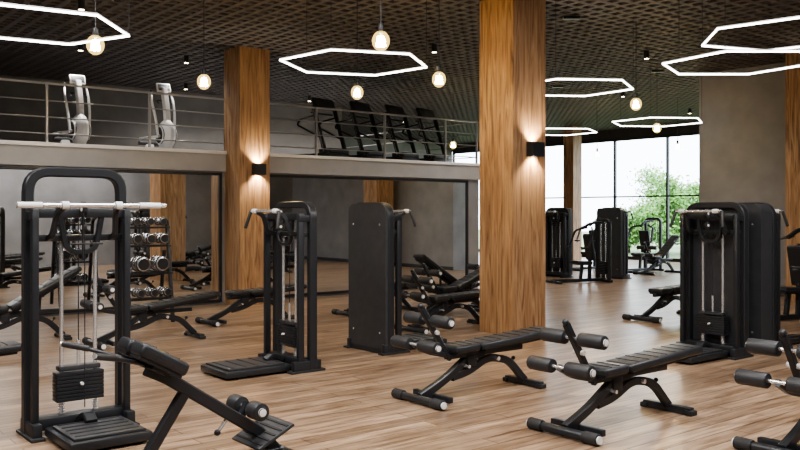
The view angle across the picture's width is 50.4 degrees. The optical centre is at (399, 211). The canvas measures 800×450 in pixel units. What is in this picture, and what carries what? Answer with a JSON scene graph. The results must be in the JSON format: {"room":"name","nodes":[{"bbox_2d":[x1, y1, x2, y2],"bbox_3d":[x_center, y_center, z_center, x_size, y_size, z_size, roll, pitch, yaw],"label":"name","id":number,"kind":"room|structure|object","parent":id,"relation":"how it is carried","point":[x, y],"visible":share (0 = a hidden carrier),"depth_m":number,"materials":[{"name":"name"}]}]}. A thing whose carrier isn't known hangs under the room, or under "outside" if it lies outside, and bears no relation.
{"room":"gym","nodes":[
{"label":"gym","id":0,"kind":"room"},
{"bbox_2d":[0,75,341,153],"bbox_3d":[-10.265,-0.750,17.531,21.900,4.900,0.202,0,0,-39],"label":"wall","id":1,"kind":"structure","parent":0,"point":[7,88],"depth_m":20.47,"materials":[{"name":"paint"}]},
{"bbox_2d":[0,164,478,318],"bbox_3d":[-6.764,0.300,13.161,21.900,2.800,0.205,0,0,-39],"label":"wall","id":2,"kind":"structure","parent":0,"point":[473,185],"depth_m":18.43,"materials":[{"name":"concrete"}]},
{"bbox_2d":[0,166,41,304],"bbox_3d":[-6.056,0.367,13.574,0.617,2.183,0.057,0,0,-39],"label":"wall mirror","id":3,"kind":"object","parent":2,"relation":"attached to","point":[11,177],"depth_m":13.47,"materials":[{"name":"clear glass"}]},
{"bbox_2d":[34,177,114,202],"bbox_3d":[-5.392,-0.361,14.106,1.300,0.415,0.057,0,0,-39],"label":"wall mirror","id":4,"kind":"object","parent":2,"relation":"attached to","point":[47,189],"depth_m":14.10,"materials":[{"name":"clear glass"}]},
{"bbox_2d":[39,240,114,314],"bbox_3d":[-5.362,1.072,14.130,1.223,1.185,0.057,0,0,-39],"label":"wall mirror","id":5,"kind":"object","parent":2,"relation":"attached to","point":[48,251],"depth_m":14.10,"materials":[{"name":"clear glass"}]},
{"bbox_2d":[110,169,221,303],"bbox_3d":[-4.131,0.470,15.117,2.070,2.389,0.057,0,0,-39],"label":"wall mirror","id":6,"kind":"object","parent":2,"relation":"attached to","point":[191,212],"depth_m":15.31,"materials":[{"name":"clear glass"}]},
{"bbox_2d":[0,140,478,165],"bbox_3d":[-6.628,-1.100,13.039,21.960,0.060,0.041,0,0,-39],"label":"trim","id":7,"kind":"structure","parent":2,"relation":"attached to","point":[1,141],"depth_m":15.36,"materials":[{"name":"white"}]},
{"bbox_2d":[270,174,467,297],"bbox_3d":[-0.561,0.470,17.974,5.450,2.390,0.052,0,0,-39],"label":"wall mirror","id":8,"kind":"object","parent":2,"relation":"attached to","point":[439,208],"visible":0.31,"depth_m":17.96,"materials":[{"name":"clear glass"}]},
{"bbox_2d":[0,144,478,179],"bbox_3d":[-8.414,-0.925,15.260,21.950,0.350,5.660,0,0,-39],"label":"mezzanine slab","id":9,"kind":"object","parent":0,"point":[10,154],"depth_m":15.39,"materials":[{"name":"grey concrete"}]},
{"bbox_2d":[53,74,90,143],"bbox_3d":[-5.825,-1.766,15.188,0.504,1.331,1.127,0,0,-40],"label":"elliptical trainer","id":10,"kind":"object","parent":9,"relation":"on","point":[78,127],"visible":0.79,"depth_m":14.92,"materials":[{"name":"grey plastic"}]},
{"bbox_2d":[138,83,176,147],"bbox_3d":[-4.576,-1.766,16.188,0.504,1.331,1.127,0,0,-40],"label":"elliptical trainer","id":11,"kind":"object","parent":9,"relation":"on","point":[162,132],"visible":0.77,"depth_m":15.92,"materials":[{"name":"grey plastic"}]},
{"bbox_2d":[0,78,478,162],"bbox_3d":[-8.450,-1.607,15.266,21.900,1.015,5.605,0,0,-39],"label":"mezzanine railing","id":12,"kind":"object","parent":9,"relation":"on","point":[46,100],"visible":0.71,"depth_m":16.45,"materials":[{"name":"grey metal"}]},
{"bbox_2d":[297,97,348,156],"bbox_3d":[-1.938,-1.792,18.815,1.607,1.383,0.743,0,0,37],"label":"treadmill","id":13,"kind":"object","parent":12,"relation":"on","point":[317,102],"visible":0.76,"depth_m":18.48,"materials":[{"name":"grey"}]},
{"bbox_2d":[335,101,382,158],"bbox_3d":[-1.158,-1.792,19.440,1.607,1.383,0.743,0,0,37],"label":"treadmill","id":14,"kind":"object","parent":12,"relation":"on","point":[357,106],"visible":0.65,"depth_m":19.04,"materials":[{"name":"grey"}]},
{"bbox_2d":[370,105,418,159],"bbox_3d":[-0.377,-1.792,20.065,1.607,1.383,0.743,0,0,37],"label":"treadmill","id":15,"kind":"object","parent":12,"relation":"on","point":[390,109],"visible":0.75,"depth_m":19.68,"materials":[{"name":"grey"}]},
{"bbox_2d":[402,108,449,161],"bbox_3d":[0.364,-1.792,20.659,1.607,1.383,0.743,0,0,37],"label":"treadmill","id":16,"kind":"object","parent":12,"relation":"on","point":[421,112],"visible":0.71,"depth_m":20.24,"materials":[{"name":"grey"}]},
{"bbox_2d":[344,137,451,161],"bbox_3d":[-2.312,-0.750,34.154,11.700,4.900,0.201,0,0,-39],"label":"wall","id":17,"kind":"structure","parent":0,"point":[349,142],"depth_m":35.62,"materials":[{"name":"concrete"}]},
{"bbox_2d":[0,257,799,449],"bbox_3d":[-0.713,1.800,14.805,34.000,0.200,32.600,0,0,-39],"label":"floor","id":18,"kind":"structure","parent":0,"point":[350,404],"depth_m":8.23,"materials":[{"name":"brown wood"}]},
{"bbox_2d":[0,340,20,355],"bbox_3d":[-4.094,1.254,7.051,1.774,0.891,0.696,0,0,-39],"label":"bench","id":19,"kind":"object","parent":18,"relation":"on","point":[7,347],"visible":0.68,"depth_m":7.45,"materials":[{"name":"black metal"}]},
{"bbox_2d":[0,266,81,340],"bbox_3d":[-5.019,1.217,11.065,1.658,0.966,0.696,0,0,-39],"label":"bench","id":20,"kind":"object","parent":18,"relation":"on","point":[51,284],"visible":0.8,"depth_m":11.24,"materials":[{"name":"black leather"}]},
{"bbox_2d":[16,167,166,449],"bbox_3d":[-2.329,0.676,6.454,1.120,2.047,0.960,0,0,-39],"label":"machine","id":21,"kind":"object","parent":18,"relation":"on","point":[94,428],"visible":0.99,"depth_m":6.50,"materials":[{"name":"black metal"}]},
{"bbox_2d":[80,276,220,349],"bbox_3d":[-3.226,1.254,11.200,1.769,0.891,0.696,0,0,-39],"label":"bench","id":22,"kind":"object","parent":18,"relation":"on","point":[140,312],"visible":0.84,"depth_m":11.09,"materials":[{"name":"black leather"}]},
{"bbox_2d":[130,217,174,321],"bbox_3d":[-3.912,0.888,13.103,0.730,1.633,0.670,0,0,-39],"label":"dumbbell rack","id":23,"kind":"object","parent":18,"relation":"on","point":[142,264],"visible":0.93,"depth_m":12.97,"materials":[{"name":"black metal"}]},
{"bbox_2d":[59,337,293,449],"bbox_3d":[-1.350,1.244,5.468,1.453,0.912,0.640,0,0,-39],"label":"bench","id":24,"kind":"object","parent":18,"relation":"on","point":[159,365],"visible":1,"depth_m":5.40,"materials":[{"name":"black metal"}]},
{"bbox_2d":[224,46,269,305],"bbox_3d":[-2.850,-0.700,15.809,0.620,4.800,0.620,0,0,-39],"label":"wooden column","id":25,"kind":"structure","parent":18,"relation":"on","point":[246,69],"depth_m":15.56,"materials":[{"name":"brown wood"}]},
{"bbox_2d":[252,164,265,174],"bbox_3d":[-2.578,-0.780,15.549,0.232,0.200,0.126,0,0,-39],"label":"wall sconce","id":26,"kind":"object","parent":25,"relation":"attached to","point":[257,169],"visible":1,"depth_m":15.49,"materials":[{"name":"black metal"}]},
{"bbox_2d":[195,284,306,326],"bbox_3d":[-2.258,1.435,13.314,1.734,0.531,0.696,0,0,-39],"label":"bench","id":27,"kind":"object","parent":18,"relation":"on","point":[243,296],"visible":0.73,"depth_m":13.09,"materials":[{"name":"black metal"}]},
{"bbox_2d":[200,201,325,378],"bbox_3d":[-1.491,0.791,9.095,1.120,1.818,0.820,0,0,-39],"label":"machine","id":28,"kind":"object","parent":18,"relation":"on","point":[288,332],"visible":1,"depth_m":9.08,"materials":[{"name":"black metal"}]},
{"bbox_2d":[331,281,418,315],"bbox_3d":[-0.258,1.439,14.414,1.734,0.522,0.696,0,0,-39],"label":"bench","id":29,"kind":"object","parent":18,"relation":"on","point":[407,306],"visible":0.23,"depth_m":14.55,"materials":[{"name":"black metal"}]},
{"bbox_2d":[343,202,446,355],"bbox_3d":[-0.019,0.791,10.705,1.120,1.818,0.820,0,0,-39],"label":"machine","id":30,"kind":"object","parent":18,"relation":"on","point":[372,230],"visible":0.98,"depth_m":10.28,"materials":[{"name":"black metal"}]},
{"bbox_2d":[394,269,478,333],"bbox_3d":[0.776,1.254,12.502,1.775,0.891,0.696,0,0,-39],"label":"bench","id":31,"kind":"object","parent":18,"relation":"on","point":[454,299],"visible":0.8,"depth_m":12.23,"materials":[{"name":"black leather"}]},
{"bbox_2d":[406,263,478,312],"bbox_3d":[0.954,1.254,13.984,1.718,0.891,0.696,0,0,-39],"label":"bench","id":32,"kind":"object","parent":18,"relation":"on","point":[457,286],"visible":0.49,"depth_m":13.70,"materials":[{"name":"black leather"}]},
{"bbox_2d":[413,254,478,311],"bbox_3d":[0.929,1.196,14.443,1.633,1.008,0.696,0,0,-39],"label":"bench","id":33,"kind":"object","parent":18,"relation":"on","point":[447,278],"visible":0.22,"depth_m":14.17,"materials":[{"name":"black leather"}]},
{"bbox_2d":[390,303,545,410],"bbox_3d":[0.786,1.254,8.021,1.774,0.891,0.696,0,0,-39],"label":"bench","id":34,"kind":"object","parent":18,"relation":"on","point":[468,351],"visible":0.98,"depth_m":7.74,"materials":[{"name":"black leather"}]},
{"bbox_2d":[479,0,545,333],"bbox_3d":[1.597,-0.700,12.081,0.660,4.800,0.660,0,0,-39],"label":"wooden column","id":35,"kind":"structure","parent":18,"relation":"on","point":[512,33],"depth_m":11.85,"materials":[{"name":"brown wood"}]},
{"bbox_2d":[526,141,544,156],"bbox_3d":[1.882,-0.870,11.806,0.232,0.200,0.126,0,0,-39],"label":"wall sconce","id":36,"kind":"object","parent":35,"relation":"attached to","point":[533,149],"visible":1,"depth_m":11.75,"materials":[{"name":"black metal"}]},
{"bbox_2d":[546,207,572,277],"bbox_3d":[4.034,0.791,22.247,0.582,1.818,0.820,0,0,-39],"label":"machine","id":37,"kind":"object","parent":18,"relation":"on","point":[559,221],"visible":0.84,"depth_m":22.20,"materials":[{"name":"black metal"}]},
{"bbox_2d":[563,126,581,259],"bbox_3d":[6.085,-0.700,29.990,0.450,4.800,0.450,0,0,-39],"label":"wooden column","id":38,"kind":"structure","parent":18,"relation":"on","point":[572,144],"depth_m":29.84,"materials":[{"name":"brown wood"}]},
{"bbox_2d":[546,219,612,283],"bbox_3d":[4.318,0.932,20.531,1.510,1.535,0.873,0,0,-21],"label":"machine","id":39,"kind":"object","parent":18,"relation":"on","point":[601,267],"visible":0.99,"depth_m":20.58,"materials":[{"name":"black metal"}]},
{"bbox_2d":[573,218,596,270],"bbox_3d":[5.548,0.932,25.078,1.510,1.535,0.873,0,0,-39],"label":"machine","id":40,"kind":"object","parent":18,"relation":"on","point":[590,231],"visible":0.2,"depth_m":25.18,"materials":[{"name":"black metal"}]},
{"bbox_2d":[526,319,702,445],"bbox_3d":[1.856,1.254,6.921,1.774,0.891,0.696,0,0,-39],"label":"bench","id":41,"kind":"object","parent":18,"relation":"on","point":[618,375],"visible":1,"depth_m":6.63,"materials":[{"name":"black leather"}]},
{"bbox_2d":[597,207,633,278],"bbox_3d":[5.566,0.791,21.953,0.582,1.818,0.820,0,0,-39],"label":"machine","id":42,"kind":"object","parent":18,"relation":"on","point":[618,217],"visible":0.72,"depth_m":21.63,"materials":[{"name":"black metal"}]},
{"bbox_2d":[628,218,663,272],"bbox_3d":[6.848,0.932,24.378,1.510,1.535,0.873,0,0,-39],"label":"machine","id":43,"kind":"object","parent":18,"relation":"on","point":[644,236],"visible":0.73,"depth_m":24.57,"materials":[{"name":"black metal"}]},
{"bbox_2d":[622,284,679,323],"bbox_3d":[4.392,1.439,13.714,1.734,0.522,0.696,0,0,-39],"label":"bench","id":44,"kind":"object","parent":18,"relation":"on","point":[667,294],"visible":0.69,"depth_m":13.43,"materials":[{"name":"black leather"}]},
{"bbox_2d":[632,235,679,274],"bbox_3d":[7.161,1.175,23.449,1.607,1.050,0.696,0,0,-39],"label":"bench","id":45,"kind":"object","parent":18,"relation":"on","point":[673,239],"visible":0.98,"depth_m":23.32,"materials":[{"name":"black leather"}]},
{"bbox_2d":[669,202,753,363],"bbox_3d":[3.469,0.791,9.965,1.120,1.818,0.820,0,0,-39],"label":"machine","id":46,"kind":"object","parent":18,"relation":"on","point":[714,236],"visible":0.89,"depth_m":10.15,"materials":[{"name":"black metal"}]},
{"bbox_2d":[731,329,799,449],"bbox_3d":[3.246,1.254,6.351,1.774,0.891,0.696,0,0,-39],"label":"bench","id":47,"kind":"object","parent":18,"relation":"on","point":[791,386],"visible":1,"depth_m":5.94,"materials":[{"name":"black leather"}]},
{"bbox_2d":[740,202,799,344],"bbox_3d":[4.576,0.791,10.853,1.286,1.818,0.820,0,0,-39],"label":"machine","id":48,"kind":"object","parent":18,"relation":"on","point":[764,220],"visible":0.42,"depth_m":10.24,"materials":[{"name":"black metal"}]},
{"bbox_2d":[780,228,799,319],"bbox_3d":[6.018,0.932,13.331,1.510,1.535,0.873,0,0,-21],"label":"machine","id":49,"kind":"object","parent":18,"relation":"on","point":[793,251],"visible":0.52,"depth_m":13.37,"materials":[{"name":"black metal"}]},
{"bbox_2d":[785,52,799,302],"bbox_3d":[7.743,-0.700,16.005,0.660,4.800,0.660,0,0,-39],"label":"wooden column","id":50,"kind":"structure","parent":18,"relation":"on","point":[792,75],"depth_m":15.95,"materials":[{"name":"brown wood"}]},
{"bbox_2d":[0,0,799,143],"bbox_3d":[-0.717,-3.040,14.775,33.443,0.080,32.042,0,0,-39],"label":"ceiling","id":51,"kind":"structure","parent":0,"point":[610,38],"depth_m":15.38,"materials":[{"name":"black metal"}]},
{"bbox_2d":[0,0,129,45],"bbox_3d":[-3.750,-2.446,8.700,1.667,1.109,1.925,0,0,0],"label":"pendant light","id":52,"kind":"object","parent":51,"relation":"hanging from","point":[125,34],"visible":0.98,"depth_m":8.85,"materials":[{"name":"glowing white acrylic diffuser"}]},
{"bbox_2d":[77,44,82,50],"bbox_3d":[-5.664,-2.940,15.067,0.097,0.161,0.100,0,0,0],"label":"ceiling spotlight","id":53,"kind":"object","parent":51,"relation":"attached to","point":[79,46],"depth_m":15.03,"materials":[{"name":"black metal"}]},
{"bbox_2d":[78,0,84,10],"bbox_3d":[-4.506,-2.940,12.022,0.098,0.161,0.100,0,0,0],"label":"ceiling spotlight","id":54,"kind":"object","parent":51,"relation":"attached to","point":[81,3],"depth_m":11.98,"materials":[{"name":"black metal"}]},
{"bbox_2d":[91,0,99,50],"bbox_3d":[-3.100,-2.299,8.650,0.176,1.401,0.176,0,0,0],"label":"pendant bulb","id":55,"kind":"object","parent":51,"relation":"hanging from","point":[95,43],"visible":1,"depth_m":8.64,"materials":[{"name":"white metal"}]},
{"bbox_2d":[184,55,188,62],"bbox_3d":[-4.103,-2.940,16.317,0.097,0.161,0.100,0,0,0],"label":"ceiling spotlight","id":56,"kind":"object","parent":51,"relation":"attached to","point":[186,57],"depth_m":16.27,"materials":[{"name":"black metal"}]},
{"bbox_2d":[200,68,207,85],"bbox_3d":[-2.560,-2.299,11.100,0.176,1.401,0.176,0,0,0],"label":"pendant bulb","id":57,"kind":"object","parent":51,"relation":"hanging from","point":[203,80],"visible":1,"depth_m":11.08,"materials":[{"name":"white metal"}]},
{"bbox_2d":[279,0,426,75],"bbox_3d":[-0.577,-2.446,10.900,1.870,1.109,1.888,0,0,0],"label":"pendant light","id":58,"kind":"object","parent":51,"relation":"hanging from","point":[283,59],"visible":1,"depth_m":10.83,"materials":[{"name":"glowing white acrylic diffuser"},{"name":"white metal"}]},
{"bbox_2d":[354,1,360,96],"bbox_3d":[-0.610,-2.299,12.100,0.176,1.401,0.176,0,0,0],"label":"pendant bulb","id":59,"kind":"object","parent":51,"relation":"hanging from","point":[357,91],"visible":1,"depth_m":12.10,"materials":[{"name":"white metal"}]},
{"bbox_2d":[376,0,385,46],"bbox_3d":[-0.190,-2.299,8.450,0.176,1.401,0.176,0,0,0],"label":"pendant bulb","id":60,"kind":"object","parent":51,"relation":"hanging from","point":[380,38],"visible":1,"depth_m":8.44,"materials":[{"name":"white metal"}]},
{"bbox_2d":[432,43,436,52],"bbox_3d":[0.614,-2.940,15.227,0.097,0.161,0.100,0,0,0],"label":"ceiling spotlight","id":61,"kind":"object","parent":51,"relation":"attached to","point":[434,46],"depth_m":15.18,"materials":[{"name":"black metal"}]},
{"bbox_2d":[435,66,442,83],"bbox_3d":[0.500,-2.299,10.900,0.176,1.401,0.176,0,0,0],"label":"pendant bulb","id":62,"kind":"object","parent":51,"relation":"hanging from","point":[439,77],"visible":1,"depth_m":10.88,"materials":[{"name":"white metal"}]},
{"bbox_2d":[546,86,596,135],"bbox_3d":[3.750,-2.446,20.200,1.916,1.109,1.755,0,0,0],"label":"pendant light","id":63,"kind":"object","parent":51,"relation":"hanging from","point":[594,131],"visible":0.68,"depth_m":20.30,"materials":[{"name":"white glowing acrylic diffuser"},{"name":"metal"}]},
{"bbox_2d":[546,2,633,96],"bbox_3d":[2.630,-2.446,13.050,1.976,1.109,1.810,0,0,0],"label":"pendant light","id":64,"kind":"object","parent":51,"relation":"hanging from","point":[564,17],"visible":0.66,"depth_m":12.61,"materials":[{"name":"white glowing acrylic diffuser"},{"name":"metal"}]},
{"bbox_2d":[633,93,638,107],"bbox_3d":[3.720,-2.299,13.400,0.176,1.401,0.176,0,0,0],"label":"pendant bulb","id":65,"kind":"object","parent":51,"relation":"hanging from","point":[635,104],"visible":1,"depth_m":13.38,"materials":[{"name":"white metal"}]},
{"bbox_2d":[644,50,648,58],"bbox_3d":[4.596,-2.940,15.855,0.098,0.161,0.100,0,0,0],"label":"ceiling spotlight","id":66,"kind":"object","parent":51,"relation":"attached to","point":[646,53],"depth_m":15.81,"materials":[{"name":"black metal"}]},
{"bbox_2d":[654,119,658,130],"bbox_3d":[5.200,-2.299,17.200,0.176,1.401,0.176,0,0,0],"label":"pendant bulb","id":67,"kind":"object","parent":51,"relation":"hanging from","point":[656,126],"visible":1,"depth_m":17.18,"materials":[{"name":"white glass"}]},
{"bbox_2d":[612,70,701,126],"bbox_3d":[5.450,-2.446,18.000,1.976,1.109,1.810,0,0,0],"label":"pendant light","id":68,"kind":"object","parent":51,"relation":"hanging from","point":[652,71],"visible":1,"depth_m":18.16,"materials":[{"name":"glowing white plastic diffuser"},{"name":"metal"}]},
{"bbox_2d":[676,97,678,148],"bbox_3d":[7.250,-2.299,22.200,0.176,1.401,0.176,0,0,0],"label":"pendant bulb","id":69,"kind":"object","parent":51,"relation":"hanging from","point":[677,140],"visible":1,"depth_m":22.19,"materials":[{"name":"glass"}]},
{"bbox_2d":[662,49,799,74],"bbox_3d":[4.330,-2.446,10.900,1.945,1.109,1.685,0,0,0],"label":"pendant light","id":70,"kind":"object","parent":51,"relation":"hanging from","point":[664,63],"visible":1,"depth_m":10.86,"materials":[{"name":"glowing white plastic diffuser"},{"name":"metal"}]},
{"bbox_2d":[701,0,799,48],"bbox_3d":[4.550,-2.535,10.000,1.903,0.929,1.995,0,0,0],"label":"pendant light","id":71,"kind":"object","parent":51,"relation":"hanging from","point":[703,44],"visible":0.84,"depth_m":9.81,"materials":[{"name":"glowing white plastic diffuser"},{"name":"metal"}]},
{"bbox_2d":[452,121,698,151],"bbox_3d":[7.896,-2.930,30.928,0.202,0.540,17.600,0,0,-39],"label":"wall window header","id":72,"kind":"structure","parent":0,"point":[636,131],"depth_m":30.59,"materials":[{"name":"black paint"}]},
{"bbox_2d":[452,132,698,261],"bbox_3d":[7.857,-0.485,30.897,0.102,4.370,17.570,0,0,-39],"label":"window","id":73,"kind":"structure","parent":72,"relation":"in","point":[667,136],"depth_m":30.22,"materials":[{"name":"black metal"}]},
{"bbox_2d":[699,62,784,285],"bbox_3d":[9.469,-0.750,15.210,0.400,4.900,8.900,0,0,-39],"label":"wall","id":74,"kind":"structure","parent":0,"point":[742,127],"depth_m":17.75,"materials":[{"name":"concrete"}]},
{"label":"outside","id":75,"kind":"structure","parent":0,"visible":0},
{"bbox_2d":[582,231,679,257],"bbox_3d":[20.937,1.820,42.400,34.300,0.200,80.000,0,0,-39],"label":"lawn","id":76,"kind":"structure","parent":75,"point":[674,252],"depth_m":37.98,"materials":[{"name":"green plant"}]},
{"bbox_2d":[611,200,654,252],"bbox_3d":[9.609,0.606,36.208,2.564,2.252,2.474,0,0,-16],"label":"tree","id":77,"kind":"object","parent":76,"relation":"on","point":[634,234],"visible":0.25,"depth_m":35.66,"materials":[{"name":"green plant"}]},
{"bbox_2d":[627,161,674,248],"bbox_3d":[12.195,-0.342,40.342,3.675,4.124,3.489,0,0,-27],"label":"tree","id":78,"kind":"object","parent":76,"relation":"on","point":[650,177],"visible":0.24,"depth_m":39.67,"materials":[{"name":"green plant"}]},
{"bbox_2d":[628,170,697,246],"bbox_3d":[10.740,0.013,33.941,3.196,3.414,2.567,0,0,-34],"label":"tree","id":79,"kind":"object","parent":76,"relation":"on","point":[680,202],"visible":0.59,"depth_m":33.59,"materials":[{"name":"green plant"}]},
{"bbox_2d":[658,178,698,244],"bbox_3d":[12.025,0.107,35.100,2.931,3.226,2.758,0,0,-40],"label":"tree","id":80,"kind":"object","parent":76,"relation":"on","point":[695,187],"visible":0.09,"depth_m":34.60,"materials":[{"name":"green plant"}]}
]}

